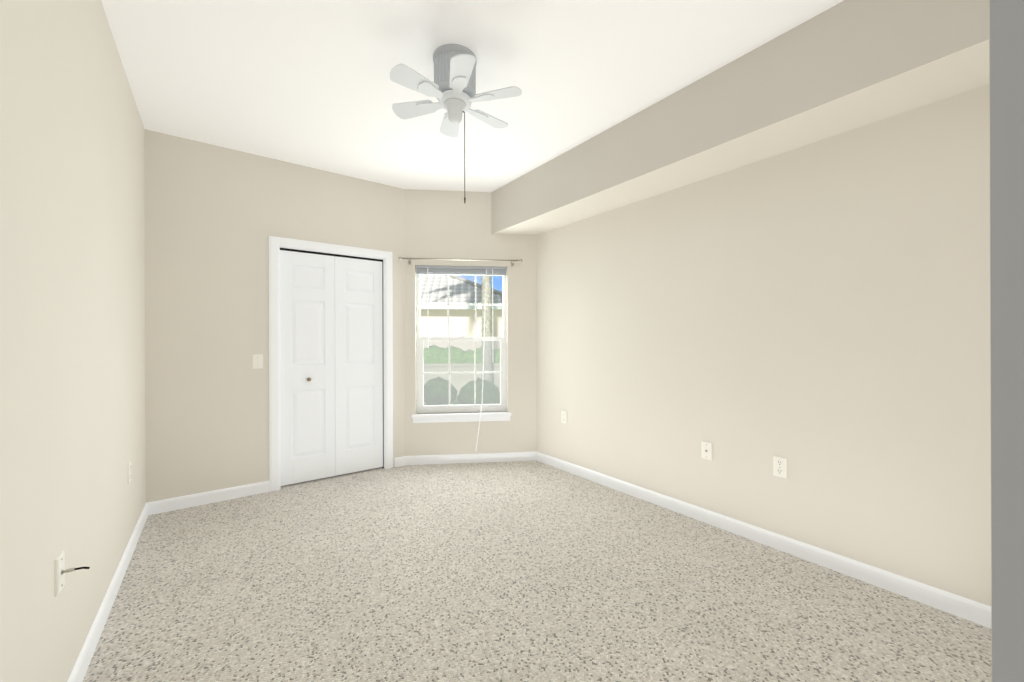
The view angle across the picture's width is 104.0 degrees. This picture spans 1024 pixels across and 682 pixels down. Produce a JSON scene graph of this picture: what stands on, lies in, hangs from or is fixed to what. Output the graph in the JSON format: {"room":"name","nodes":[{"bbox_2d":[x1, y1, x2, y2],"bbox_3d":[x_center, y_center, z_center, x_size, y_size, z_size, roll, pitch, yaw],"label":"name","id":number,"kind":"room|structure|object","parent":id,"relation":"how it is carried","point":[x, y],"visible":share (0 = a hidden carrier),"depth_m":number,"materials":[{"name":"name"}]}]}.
{"room":"empty bedroom","nodes":[
{"label":"empty bedroom","id":0,"kind":"room"},
{"bbox_2d":[0,0,145,681],"bbox_3d":[-1.519,-0.140,1.238,0.150,2.770,4.243,0,0,-36],"label":"wall","id":1,"kind":"structure","parent":0,"point":[72,300],"depth_m":1.35,"materials":[{"name":"beige paint"}]},
{"bbox_2d":[55,550,89,596],"bbox_3d":[-1.428,0.745,1.305,0.070,0.116,0.072,0,0,-36],"label":"outlet","id":2,"kind":"object","parent":1,"relation":"attached to","point":[60,571],"visible":0.98,"depth_m":1.28,"materials":[{"name":"white plastic"}]},
{"bbox_2d":[67,502,150,681],"bbox_3d":[-1.478,1.201,1.327,0.013,0.089,3.843,0,0,-36],"label":"baseboard","id":3,"kind":"structure","parent":1,"relation":"attached to","point":[78,673],"depth_m":1.78,"materials":[{"name":"white paint"}]},
{"bbox_2d":[127,460,131,483],"bbox_3d":[-2.213,0.758,2.317,0.010,0.116,0.072,0,0,-36],"label":"electrical outlet","id":4,"kind":"object","parent":1,"relation":"attached to","point":[129,470],"visible":1,"depth_m":2.29,"materials":[{"name":"white plastic"}]},
{"bbox_2d":[144,129,404,502],"bbox_3d":[-2.129,-0.138,3.737,2.140,2.770,0.800,0,0,-36],"label":"wall","id":5,"kind":"structure","parent":0,"point":[216,217],"depth_m":3.13,"materials":[{"name":"beige paint"}]},
{"bbox_2d":[151,480,269,514],"bbox_3d":[-2.304,1.203,3.099,0.732,0.089,0.013,0,0,-36],"label":"baseboard","id":6,"kind":"structure","parent":5,"relation":"attached to","point":[160,506],"depth_m":3.07,"materials":[{"name":"white paint"}]},
{"bbox_2d":[252,354,262,368],"bbox_3d":[-2.075,0.167,3.266,0.072,0.116,0.019,0,0,-36],"label":"light switch","id":7,"kind":"object","parent":5,"relation":"attached to","point":[257,361],"visible":1,"depth_m":3.27,"materials":[{"name":"white plastic"}]},
{"bbox_2d":[269,236,392,491],"bbox_3d":[-1.626,0.187,3.668,1.041,2.118,0.137,0,0,-36],"label":"door frame","id":8,"kind":"structure","parent":5,"relation":"attached to","point":[276,244],"depth_m":3.42,"materials":[{"name":"white paint"}]},
{"bbox_2d":[280,248,383,485],"bbox_3d":[-1.607,0.227,3.644,0.881,2.038,0.088,0,0,-36],"label":"closet door","id":9,"kind":"structure","parent":5,"relation":"in","point":[331,372],"depth_m":3.62,"materials":[{"name":"white paint"}]},
{"bbox_2d":[404,189,536,455],"bbox_3d":[-0.414,-0.144,4.191,1.500,2.770,0.200,0,0,-6],"label":"wall","id":10,"kind":"structure","parent":0,"point":[444,224],"depth_m":4.09,"materials":[{"name":"beige paint"}]},
{"bbox_2d":[399,256,522,265],"bbox_3d":[-0.507,-0.804,4.034,1.234,0.065,0.092,0,0,-6],"label":"curtain rod","id":11,"kind":"object","parent":10,"relation":"attached to","point":[409,260],"visible":1,"depth_m":4.01,"materials":[{"name":"silver metal"}]},
{"bbox_2d":[412,271,510,422],"bbox_3d":[-0.515,0.027,4.130,1.002,1.590,0.170,0,0,-6],"label":"window","id":12,"kind":"structure","parent":10,"relation":"in","point":[451,407],"depth_m":4.18,"materials":[{"name":"white metal"}]},
{"bbox_2d":[416,265,506,275],"bbox_3d":[-0.516,-0.723,4.116,0.920,0.086,0.048,0,0,-6],"label":"blind headrail","id":13,"kind":"object","parent":10,"relation":"attached to","point":[458,270],"visible":1,"depth_m":4.09,"materials":[{"name":"grey plastic"}]},
{"bbox_2d":[427,268,492,451],"bbox_3d":[-0.520,0.192,4.058,0.666,1.861,0.060,0,0,-6],"label":"blind cord","id":14,"kind":"object","parent":13,"relation":"hanging from","point":[484,336],"visible":0.96,"depth_m":4.07,"materials":[{"name":"white fabric"}]},
{"bbox_2d":[395,451,534,466],"bbox_3d":[-0.461,1.197,4.048,1.237,0.089,0.678,0,0,-36],"label":"baseboard","id":15,"kind":"structure","parent":10,"relation":"attached to","point":[508,456],"depth_m":4.07,"materials":[{"name":"white paint"}]},
{"bbox_2d":[101,0,843,191],"bbox_3d":[0.245,-1.591,1.570,3.490,0.120,5.873,0,0,-36],"label":"ceiling","id":16,"kind":"structure","parent":0,"point":[309,83],"depth_m":2.24,"materials":[{"name":"white paint"}]},
{"bbox_2d":[390,44,521,202],"bbox_3d":[-0.309,-1.139,2.174,0.738,0.780,0.703,0,0,-36],"label":"ceiling fan","id":17,"kind":"object","parent":16,"relation":"hanging from","point":[451,88],"visible":1,"depth_m":2.10,"materials":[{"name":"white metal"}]},
{"bbox_2d":[491,0,988,234],"bbox_3d":[1.032,-1.324,2.811,0.450,0.440,3.634,0,0,-36],"label":"soffit beam","id":18,"kind":"structure","parent":16,"relation":"attached to","point":[843,66],"depth_m":2.08,"materials":[{"name":"beige paint"}]},
{"bbox_2d":[83,460,990,681],"bbox_3d":[0.255,1.299,1.570,3.490,0.120,5.873,0,0,-36],"label":"floor","id":19,"kind":"structure","parent":0,"point":[524,571],"depth_m":1.93,"materials":[{"name":"beige carpet"}]},
{"bbox_2d":[536,84,990,605],"bbox_3d":[1.294,-0.149,2.883,0.150,2.770,3.543,0,0,-36],"label":"wall","id":20,"kind":"structure","parent":0,"point":[816,314],"depth_m":2.25,"materials":[{"name":"beige paint"}]},
{"bbox_2d":[561,410,566,423],"bbox_3d":[0.498,0.728,3.829,0.010,0.116,0.072,0,0,-36],"label":"electrical outlet","id":21,"kind":"object","parent":20,"relation":"attached to","point":[563,416],"visible":1,"depth_m":3.83,"materials":[{"name":"white plastic"}]},
{"bbox_2d":[701,441,711,460],"bbox_3d":[1.317,0.745,2.713,0.020,0.116,0.072,0,0,-36],"label":"outlet","id":22,"kind":"object","parent":20,"relation":"attached to","point":[706,450],"visible":1,"depth_m":2.71,"materials":[{"name":"white plastic"}]},
{"bbox_2d":[535,451,990,627],"bbox_3d":[1.195,1.191,2.886,0.013,0.089,3.173,0,0,-36],"label":"baseboard","id":23,"kind":"structure","parent":20,"relation":"attached to","point":[960,606],"depth_m":2.24,"materials":[{"name":"white paint"}]},
{"bbox_2d":[773,456,786,477],"bbox_3d":[1.583,0.745,2.362,0.010,0.116,0.072,0,0,-36],"label":"electrical outlet","id":24,"kind":"object","parent":20,"relation":"attached to","point":[779,466],"visible":1,"depth_m":2.36,"materials":[{"name":"white plastic"}]},
{"bbox_2d":[989,0,1023,681],"bbox_3d":[0.938,-0.148,0.640,3.390,2.770,0.140,0,0,-36],"label":"wall","id":25,"kind":"structure","parent":0,"point":[1006,63],"depth_m":0.28,"materials":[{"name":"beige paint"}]},
{"label":"outside","id":26,"kind":"structure","parent":0,"visible":0},
{"bbox_3d":[0.505,1.488,34.512,70.000,0.200,59.750,0,0,-6],"label":"grass","id":27,"kind":"structure","parent":26,"visible":0},
{"bbox_2d":[423,363,499,393],"bbox_3d":[-1.782,0.988,10.266,18.100,0.804,0.240,0,0,-6],"label":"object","id":28,"kind":"object","parent":27,"relation":"on","point":[453,378],"depth_m":10.22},
{"bbox_2d":[423,345,499,363],"bbox_3d":[-2.077,0.740,11.111,18.617,1.290,1.215,0,0,-6],"label":"hedge","id":29,"kind":"object","parent":27,"relation":"on","point":[454,355],"depth_m":10.80,"materials":[{"name":"green plant"}]},
{"bbox_2d":[421,275,502,350],"bbox_3d":[-9.186,-0.501,13.162,18.749,3.834,5.099,0,0,-6],"label":"house","id":30,"kind":"structure","parent":27,"relation":"on","point":[464,320],"depth_m":11.88,"materials":[{"name":"white paint"}]},
{"bbox_2d":[424,377,499,404],"bbox_3d":[-0.941,1.032,8.360,7.165,0.699,1.207,0,0,-11],"label":"bush","id":31,"kind":"object","parent":27,"relation":"on","point":[441,401],"depth_m":8.12,"materials":[{"name":"green plant"}]},
{"bbox_2d":[481,276,491,381],"bbox_3d":[-0.821,-1.326,9.664,4.383,5.425,4.381,0,0,-6],"label":"palm tree","id":32,"kind":"object","parent":27,"relation":"on","point":[486,312],"depth_m":9.60,"materials":[{"name":"brown plant"}]}
]}

